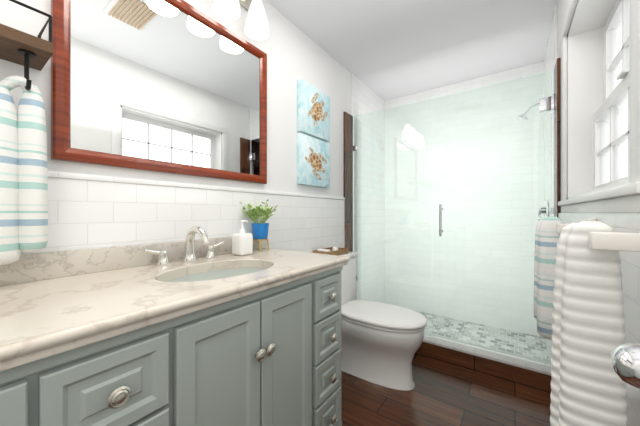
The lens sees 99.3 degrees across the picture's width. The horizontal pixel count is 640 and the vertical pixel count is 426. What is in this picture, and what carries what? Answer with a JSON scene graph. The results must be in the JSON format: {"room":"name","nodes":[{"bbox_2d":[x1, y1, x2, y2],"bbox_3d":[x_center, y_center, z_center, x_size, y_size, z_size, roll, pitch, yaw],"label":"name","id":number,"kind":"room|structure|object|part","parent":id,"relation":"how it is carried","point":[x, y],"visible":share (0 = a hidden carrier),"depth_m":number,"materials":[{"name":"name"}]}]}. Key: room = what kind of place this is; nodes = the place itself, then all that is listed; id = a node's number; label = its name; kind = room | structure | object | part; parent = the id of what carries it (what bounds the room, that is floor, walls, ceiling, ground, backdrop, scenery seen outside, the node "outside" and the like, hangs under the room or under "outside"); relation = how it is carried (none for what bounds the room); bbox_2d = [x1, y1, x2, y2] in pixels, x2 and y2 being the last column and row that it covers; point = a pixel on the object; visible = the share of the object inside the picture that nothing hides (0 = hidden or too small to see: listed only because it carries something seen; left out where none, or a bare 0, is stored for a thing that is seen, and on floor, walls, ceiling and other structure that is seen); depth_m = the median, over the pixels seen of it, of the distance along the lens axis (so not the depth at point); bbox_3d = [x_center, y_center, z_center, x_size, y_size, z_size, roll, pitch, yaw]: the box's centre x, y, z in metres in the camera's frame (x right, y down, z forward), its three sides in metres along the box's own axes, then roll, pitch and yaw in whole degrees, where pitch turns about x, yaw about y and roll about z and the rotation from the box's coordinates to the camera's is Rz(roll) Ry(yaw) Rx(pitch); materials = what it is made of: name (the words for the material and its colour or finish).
{"room":"bathroom","nodes":[
{"label":"bathroom","id":0,"kind":"room"},
{"bbox_2d":[0,0,350,196],"bbox_3d":[-0.337,-0.100,1.757,0.120,2.400,3.870,0,0,35],"label":"wall","id":1,"kind":"structure","parent":0,"point":[292,51],"depth_m":1.74,"materials":[{"name":"white paint"}]},
{"bbox_2d":[0,0,52,264],"bbox_3d":[-1.036,-0.212,0.531,0.164,0.704,0.721,0,0,35],"label":"towel","id":2,"kind":"object","parent":1,"relation":"attached to","point":[23,188],"visible":1,"depth_m":0.76,"materials":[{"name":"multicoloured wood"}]},
{"bbox_3d":[-1.026,-0.524,0.541,0.156,0.079,0.689,0,0,35],"label":"rail","id":3,"kind":"part","parent":2,"relation":"part of","materials":[{"name":"brown wood"}]},
{"bbox_2d":[51,0,266,183],"bbox_3d":[-0.597,-0.566,1.261,0.032,0.782,0.934,0,0,35],"label":"framed mirror","id":4,"kind":"object","parent":1,"relation":"attached to","point":[173,86],"visible":0.94,"depth_m":1.14,"materials":[{"name":"brown wood"}]},
{"bbox_2d":[21,177,344,253],"bbox_3d":[-0.553,0.492,1.340,0.012,1.215,2.640,0,0,35],"label":"tile","id":5,"kind":"structure","parent":1,"relation":"attached to","point":[85,214],"depth_m":1.18,"materials":[{"name":"white tile"}]},
{"bbox_2d":[47,170,344,199],"bbox_3d":[-0.551,-0.126,1.339,0.018,0.022,2.640,0,0,35],"label":"trim","id":6,"kind":"structure","parent":1,"relation":"attached to","point":[67,175],"depth_m":1.16,"materials":[{"name":"white tile"}]},
{"bbox_2d":[211,0,269,40],"bbox_3d":[-0.523,-1.090,1.233,0.185,0.260,0.800,0,0,35],"label":"sconce","id":7,"kind":"object","parent":1,"relation":"attached to","point":[256,26],"visible":1,"depth_m":1.40,"materials":[{"name":"white glass"}]},
{"bbox_3d":[-0.446,-1.048,1.295,0.132,0.175,0.132,0,0,35],"label":"lamp shade","id":8,"kind":"part","parent":7,"relation":"part of","materials":[{"name":"white glass"}]},
{"bbox_3d":[-0.336,-1.048,1.449,0.132,0.175,0.132,0,0,35],"label":"lamp shade","id":9,"kind":"part","parent":7,"relation":"part of","materials":[{"name":"white glass"}]},
{"bbox_2d":[297,133,329,187],"bbox_3d":[-0.040,-0.379,2.039,0.035,0.353,0.369,0,0,35],"label":"canvas art","id":10,"kind":"object","parent":1,"relation":"attached to","point":[313,161],"visible":1,"depth_m":1.99},
{"bbox_2d":[297,79,329,141],"bbox_3d":[-0.040,-0.751,2.039,0.035,0.358,0.369,0,0,35],"label":"canvas art","id":11,"kind":"object","parent":1,"relation":"attached to","point":[313,111],"visible":1,"depth_m":1.99},
{"bbox_2d":[343,112,352,251],"bbox_3d":[0.257,0.100,2.472,0.016,2.000,0.143,0,0,35],"label":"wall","id":12,"kind":"structure","parent":1,"relation":"attached to","point":[347,157],"depth_m":2.46,"materials":[{"name":"brown wood"}]},
{"bbox_2d":[351,73,384,302],"bbox_3d":[0.525,-0.100,2.852,0.012,2.399,0.787,0,0,35],"label":"tiled wall","id":13,"kind":"structure","parent":1,"relation":"attached to","point":[365,99],"depth_m":2.83,"materials":[{"name":"white tile"}]},
{"bbox_2d":[266,0,557,100],"bbox_3d":[0.365,-1.330,1.257,1.905,0.060,3.870,0,0,35],"label":"ceiling","id":14,"kind":"structure","parent":0,"point":[385,50],"depth_m":2.00,"materials":[{"name":"white paint"}]},
{"bbox_2d":[341,353,550,425],"bbox_3d":[0.365,1.130,1.257,1.905,0.060,3.870,0,0,35],"label":"floor","id":15,"kind":"structure","parent":0,"point":[442,393],"depth_m":1.59,"materials":[{"name":"brown wood"}]},
{"bbox_2d":[0,262,347,425],"bbox_3d":[-0.558,0.674,0.815,0.588,0.852,1.586,0,0,35],"label":"bathroom vanity","id":16,"kind":"object","parent":15,"relation":"on","point":[190,330],"depth_m":0.73,"materials":[{"name":"grey paint"}]},
{"bbox_2d":[0,246,347,361],"bbox_3d":[-0.567,0.229,0.822,0.564,0.038,1.602,0,0,35],"label":"countertop","id":17,"kind":"structure","parent":16,"relation":"on","point":[37,313],"depth_m":0.70,"materials":[{"name":"beige stone"}]},
{"bbox_2d":[140,226,223,265],"bbox_3d":[-0.527,0.132,1.156,0.174,0.156,0.355,0,0,35],"label":"faucet","id":18,"kind":"object","parent":17,"relation":"on","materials":[{"name":"silver metal"}]},
{"bbox_2d":[164,262,263,285],"bbox_3d":[-0.374,0.292,1.034,0.330,0.112,0.471,0,0,35],"label":"sink","id":19,"kind":"object","parent":17,"relation":"in","point":[189,276],"depth_m":1.11,"materials":[{"name":"white ceramic"}]},
{"bbox_2d":[232,220,252,255],"bbox_3d":[-0.390,0.122,1.365,0.080,0.174,0.080,0,0,35],"label":"soap dispenser","id":20,"kind":"object","parent":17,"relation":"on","point":[242,242],"visible":1,"depth_m":1.34,"materials":[{"name":"white ceramic"}]},
{"bbox_2d":[241,200,277,251],"bbox_3d":[-0.337,0.067,1.516,0.261,0.286,0.168,0,0,35],"label":"plant pot","id":21,"kind":"object","parent":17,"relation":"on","point":[259,231],"visible":0.96,"depth_m":1.48,"materials":[{"name":"blue ceramic"}]},
{"bbox_2d":[339,251,426,390],"bbox_3d":[0.335,0.707,1.898,0.782,0.786,0.448,0,0,35],"label":"toilet","id":22,"kind":"object","parent":15,"relation":"on","point":[381,342],"visible":0.77,"depth_m":1.75,"materials":[{"name":"white ceramic"}]},
{"bbox_2d":[313,247,347,255],"bbox_3d":[0.083,0.288,2.054,0.150,0.049,0.260,0,0,35],"label":"basket tray","id":23,"kind":"object","parent":22,"relation":"on","point":[338,251],"visible":0.9,"depth_m":2.00,"materials":[{"name":"wood"}]},
{"bbox_3d":[0.369,0.907,1.874,0.665,0.386,0.356,0,0,35],"label":"bowl","id":24,"kind":"part","parent":22,"relation":"part of","materials":[{"name":"white ceramic"}]},
{"bbox_3d":[0.412,0.705,1.843,0.578,0.014,0.376,0,0,35],"label":"seat","id":25,"kind":"part","parent":22,"relation":"part of","materials":[{"name":"white ceramic"}]},
{"bbox_3d":[0.412,0.677,1.843,0.593,0.032,0.386,0,0,35],"label":"lid","id":26,"kind":"part","parent":22,"relation":"part of","materials":[{"name":"white ceramic"}]},
{"bbox_2d":[415,332,551,392],"bbox_3d":[0.892,1.038,2.125,1.431,0.125,0.155,0,0,35],"label":"shower curb","id":27,"kind":"object","parent":15,"relation":"on","point":[534,379],"depth_m":1.86,"materials":[{"name":"brown wood"}]},
{"bbox_2d":[353,70,554,365],"bbox_3d":[0.883,0.036,2.113,1.428,1.873,0.093,0,0,35],"label":"glass","id":28,"kind":"object","parent":27,"relation":"on","point":[546,104],"visible":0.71,"depth_m":2.04,"materials":[{"name":"clear glass"}]},
{"bbox_3d":[0.594,0.036,2.334,0.695,1.873,0.010,0,0,35],"label":"panel","id":29,"kind":"part","parent":28,"relation":"part of","materials":[{"name":"clear glass"}]},
{"bbox_3d":[0.925,0.055,2.075,0.018,0.240,0.081,0,0,35],"label":"handle","id":30,"kind":"part","parent":28,"relation":"part of","materials":[{"name":"silver metal"}]},
{"bbox_3d":[1.172,0.033,1.922,0.716,1.865,0.010,0,0,35],"label":"door","id":31,"kind":"part","parent":28,"relation":"part of","materials":[{"name":"clear glass"}]},
{"bbox_3d":[0.892,0.985,2.125,1.431,0.020,0.155,0,0,35],"label":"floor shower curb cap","id":32,"kind":"part","parent":27,"relation":"part of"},
{"bbox_2d":[417,311,549,361],"bbox_3d":[1.134,1.083,2.463,1.431,0.035,0.688,0,0,35],"label":"shower pan","id":33,"kind":"object","parent":15,"relation":"on","point":[535,342],"depth_m":2.35,"materials":[{"name":"tile"}]},
{"bbox_2d":[557,0,577,200],"bbox_3d":[0.974,-0.680,0.823,0.190,1.240,3.870,0,0,35],"label":"wall","id":34,"kind":"structure","parent":0,"point":[562,6],"depth_m":1.55,"materials":[{"name":"white paint"}]},
{"bbox_3d":[0.974,0.520,0.823,0.190,1.160,3.870,0,0,35],"label":"wall","id":35,"kind":"structure","parent":0,"visible":0},
{"bbox_2d":[544,4,556,361],"bbox_3d":[1.699,-0.100,2.014,0.012,2.399,0.787,0,0,35],"label":"tiled wall","id":36,"kind":"structure","parent":35,"relation":"attached to","point":[550,58],"depth_m":1.91,"materials":[{"name":"white tile"}]},
{"bbox_2d":[516,103,538,122],"bbox_3d":[1.633,-0.783,2.103,0.197,0.151,0.096,0,0,35],"label":"shower head","id":37,"kind":"object","parent":36,"relation":"attached to","point":[521,117],"depth_m":2.11},
{"bbox_2d":[538,199,547,220],"bbox_3d":[1.713,-0.019,2.095,0.058,0.172,0.170,0,0,35],"label":"shower valve","id":38,"kind":"object","parent":36,"relation":"attached to","point":[544,211],"depth_m":2.07,"materials":[{"name":"silver metal"}]},
{"bbox_2d":[554,58,560,216],"bbox_3d":[1.428,0.100,1.637,0.016,2.000,0.143,0,0,35],"label":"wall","id":39,"kind":"structure","parent":35,"relation":"attached to","point":[557,140],"depth_m":1.58,"materials":[{"name":"brown wood"}]},
{"bbox_2d":[558,0,639,212],"bbox_3d":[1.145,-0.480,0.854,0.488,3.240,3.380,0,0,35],"label":"window unit","id":40,"kind":"structure","parent":35,"relation":"in","point":[600,41],"depth_m":1.22,"materials":[{"name":"white paint"}]},
{"bbox_3d":[1.056,-0.274,0.918,0.033,0.392,0.944,0,0,35],"label":"sash","id":41,"kind":"part","parent":40,"relation":"part of","materials":[{"name":"white paint"}]},
{"bbox_3d":[1.084,-0.656,0.897,0.033,0.452,0.944,0,0,35],"label":"sash","id":42,"kind":"part","parent":40,"relation":"part of","materials":[{"name":"white paint"}]},
{"bbox_2d":[558,213,639,425],"bbox_3d":[0.621,0.550,0.503,0.012,1.100,2.640,0,0,35],"label":"tile","id":43,"kind":"structure","parent":35,"relation":"attached to","point":[626,223],"depth_m":0.60,"materials":[{"name":"white tile"}]},
{"bbox_2d":[557,218,596,233],"bbox_3d":[0.829,0.052,0.883,0.090,0.072,0.060,0,0,35],"label":"hook","id":44,"kind":"object","parent":43,"relation":"attached to","point":[560,227],"visible":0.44,"depth_m":0.89,"materials":[{"name":"white paint"}]},
{"bbox_2d":[534,217,563,339],"bbox_3d":[0.824,0.227,0.974,0.092,0.427,0.099,0,0,35],"label":"towel","id":45,"kind":"object","parent":44,"relation":"hanging from","point":[547,235],"visible":0.65,"depth_m":0.95,"materials":[{"name":"white fabric"}]},
{"bbox_2d":[588,232,639,251],"bbox_3d":[0.550,0.052,0.492,0.090,0.072,0.060,0,0,35],"label":"hook","id":46,"kind":"object","parent":43,"relation":"attached to","point":[616,241],"visible":1,"depth_m":0.49,"materials":[{"name":"white paint"}]},
{"bbox_2d":[550,221,627,425],"bbox_3d":[0.556,0.388,0.570,0.113,0.744,0.093,0,0,35],"label":"towel","id":47,"kind":"object","parent":46,"relation":"hanging from","point":[588,386],"visible":0.92,"depth_m":0.54,"materials":[{"name":"white fabric"}]},
{"bbox_2d":[611,343,639,390],"bbox_3d":[0.459,0.214,0.367,0.092,0.076,0.076,0,0,35],"label":"handle","id":48,"kind":"object","parent":43,"relation":"attached to","point":[625,360],"visible":1,"depth_m":0.37,"materials":[{"name":"silver metal"}]},
{"bbox_3d":[1.375,-0.100,2.802,1.455,2.400,0.120,0,0,35],"label":"wall","id":49,"kind":"structure","parent":0,"visible":0},
{"bbox_2d":[385,61,543,336],"bbox_3d":[1.337,-0.100,2.748,1.431,2.399,0.012,0,0,35],"label":"tiled wall","id":50,"kind":"structure","parent":49,"relation":"attached to","point":[513,74],"depth_m":2.66,"materials":[{"name":"white tile"}]}
]}

